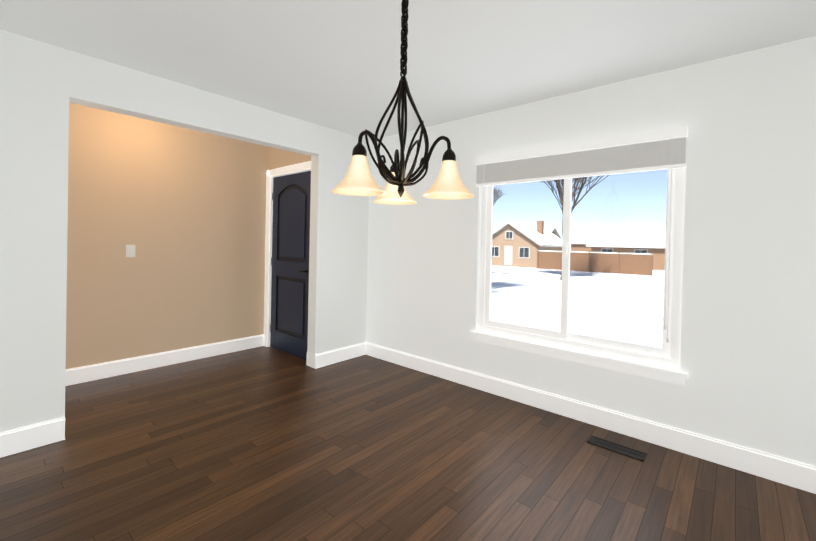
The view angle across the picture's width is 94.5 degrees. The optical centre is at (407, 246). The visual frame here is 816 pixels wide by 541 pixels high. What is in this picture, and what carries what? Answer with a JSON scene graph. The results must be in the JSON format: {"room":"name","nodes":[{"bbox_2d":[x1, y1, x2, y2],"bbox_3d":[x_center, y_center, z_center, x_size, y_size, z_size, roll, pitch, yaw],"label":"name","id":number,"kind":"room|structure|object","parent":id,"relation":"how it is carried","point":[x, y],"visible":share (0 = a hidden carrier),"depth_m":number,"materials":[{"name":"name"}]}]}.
{"room":"dining room","nodes":[
{"label":"dining room","id":0,"kind":"room"},
{"bbox_2d":[66,102,267,368],"bbox_3d":[-2.913,-0.031,3.338,0.200,2.440,5.000,2,1,41],"label":"wall","id":1,"kind":"structure","parent":0,"point":[182,210],"depth_m":3.69,"materials":[{"name":"beige paint"}]},
{"bbox_2d":[126,245,134,256],"bbox_3d":[-2.602,0.044,3.538,0.011,0.116,0.072,2,1,41],"label":"light switch","id":2,"kind":"object","parent":1,"relation":"attached to","point":[130,250],"visible":1,"depth_m":3.54,"materials":[{"name":"white plastic"}]},
{"bbox_2d":[65,334,263,385],"bbox_3d":[-3.084,1.119,3.018,0.015,0.140,4.110,2,1,41],"label":"baseboard","id":3,"kind":"structure","parent":1,"relation":"attached to","point":[82,374],"depth_m":3.71,"materials":[{"name":"white wood"}]},
{"bbox_2d":[0,30,369,432],"bbox_3d":[-2.020,0.495,2.623,0.130,3.440,4.900,2,1,41],"label":"wall","id":4,"kind":"structure","parent":0,"point":[42,85],"depth_m":2.35,"materials":[{"name":"paint"}]},
{"bbox_2d":[0,417,65,457],"bbox_3d":[-2.439,1.141,2.052,0.021,0.140,0.858,2,1,41],"label":"baseboard","id":5,"kind":"structure","parent":4,"relation":"attached to","point":[18,440],"depth_m":2.26,"materials":[{"name":"white wood"}]},
{"bbox_2d":[314,342,363,368],"bbox_3d":[-0.716,1.162,4.036,0.021,0.140,0.666,2,1,41],"label":"baseboard","id":6,"kind":"structure","parent":4,"relation":"attached to","point":[323,359],"depth_m":4.00,"materials":[{"name":"white wood"}]},
{"bbox_2d":[267,147,310,343],"bbox_3d":[-1.321,0.496,4.281,0.990,3.440,0.100,2,1,41],"label":"wall","id":7,"kind":"structure","parent":0,"point":[278,158],"depth_m":4.33,"materials":[{"name":"beige paint"}]},
{"bbox_2d":[264,161,310,346],"bbox_3d":[-1.315,0.157,4.268,0.986,2.118,0.116,2,1,41],"label":"door frame","id":8,"kind":"structure","parent":7,"relation":"attached to","point":[290,169],"depth_m":4.51,"materials":[{"name":"white wood"}]},
{"bbox_2d":[270,171,310,359],"bbox_3d":[-1.332,0.199,4.244,0.840,2.027,0.098,2,1,41],"label":"door","id":9,"kind":"structure","parent":7,"relation":"in","point":[291,193],"depth_m":4.25,"materials":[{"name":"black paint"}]},
{"bbox_2d":[0,346,815,540],"bbox_3d":[-0.809,1.312,1.522,5.820,0.120,5.040,2,1,41],"label":"floor","id":10,"kind":"structure","parent":0,"point":[264,443],"depth_m":2.11,"materials":[{"name":"brown wood"}]},
{"bbox_2d":[587,435,646,461],"bbox_3d":[1.331,1.288,2.411,0.320,0.006,0.110,2,1,41],"label":"floor vent","id":11,"kind":"object","parent":10,"relation":"in","point":[618,448],"visible":1,"depth_m":2.40,"materials":[{"name":"brown metal"}]},
{"bbox_2d":[0,0,815,139],"bbox_3d":[-0.752,-1.247,1.498,5.820,0.120,5.040,2,1,41],"label":"ceiling","id":12,"kind":"structure","parent":0,"point":[333,64],"depth_m":2.19,"materials":[{"name":"paint"}]},
{"bbox_2d":[331,0,473,204],"bbox_3d":[-0.030,-0.689,1.573,0.570,0.966,0.554,2,1,41],"label":"chandelier","id":13,"kind":"object","parent":12,"relation":"hanging from","point":[359,180],"visible":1,"depth_m":1.56,"materials":[{"name":"black metal"}]},
{"bbox_2d":[366,36,815,466],"bbox_3d":[0.802,0.051,3.315,5.800,2.440,0.160,2,1,41],"label":"wall","id":14,"kind":"structure","parent":0,"point":[748,334],"depth_m":2.33,"materials":[{"name":"paint"}]},
{"bbox_2d":[469,126,687,384],"bbox_3d":[1.195,0.049,2.890,1.570,1.620,0.175,2,1,41],"label":"window","id":15,"kind":"structure","parent":14,"relation":"in","point":[663,149],"depth_m":2.73,"materials":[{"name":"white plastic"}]},
{"bbox_2d":[364,342,815,493],"bbox_3d":[1.135,1.213,2.899,4.306,0.140,0.018,2,1,41],"label":"baseboard","id":16,"kind":"structure","parent":14,"relation":"attached to","point":[793,473],"depth_m":2.56,"materials":[{"name":"white wood"}]},
{"label":"outside","id":17,"kind":"structure","parent":0,"visible":0},
{"bbox_2d":[490,265,664,347],"bbox_3d":[45.154,2.424,94.959,190.000,0.001,196.400,2,1,41],"label":"snow","id":18,"kind":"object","parent":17,"point":[607,329],"depth_m":15.39,"materials":[{"name":"white snow"}]},
{"bbox_2d":[493,185,505,205],"bbox_3d":[2.072,-1.556,30.998,4.369,7.234,13.050,1,1,-23],"label":"tree","id":19,"kind":"object","parent":18,"relation":"on","point":[495,196],"depth_m":25.90,"materials":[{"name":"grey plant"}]},
{"bbox_2d":[492,221,570,267],"bbox_3d":[10.409,-0.441,44.761,13.800,5.100,10.700,2,1,41],"label":"house","id":20,"kind":"structure","parent":18,"relation":"on","point":[529,232],"depth_m":40.22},
{"bbox_2d":[544,227,595,251],"bbox_3d":[14.925,-0.734,63.894,41.900,5.540,33.900,2,1,41],"label":"house","id":21,"kind":"structure","parent":18,"relation":"on","point":[578,237],"depth_m":61.34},
{"bbox_2d":[540,175,608,279],"bbox_3d":[11.465,-3.679,25.962,9.117,11.996,7.896,2,1,41],"label":"tree","id":22,"kind":"object","parent":18,"relation":"on","point":[561,189],"depth_m":25.22,"materials":[{"name":"brown plant"}]},
{"bbox_2d":[537,250,652,275],"bbox_3d":[16.598,1.424,34.488,9.800,1.830,0.240,2,1,41],"label":"fence","id":23,"kind":"object","parent":18,"relation":"on","point":[581,263],"depth_m":33.80,"materials":[{"name":"brown wood"}]},
{"bbox_2d":[586,225,665,270],"bbox_3d":[27.679,0.032,43.526,10.900,4.940,8.900,2,1,41],"label":"neighbor house","id":24,"kind":"structure","parent":18,"relation":"on","point":[619,236],"depth_m":42.13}
]}

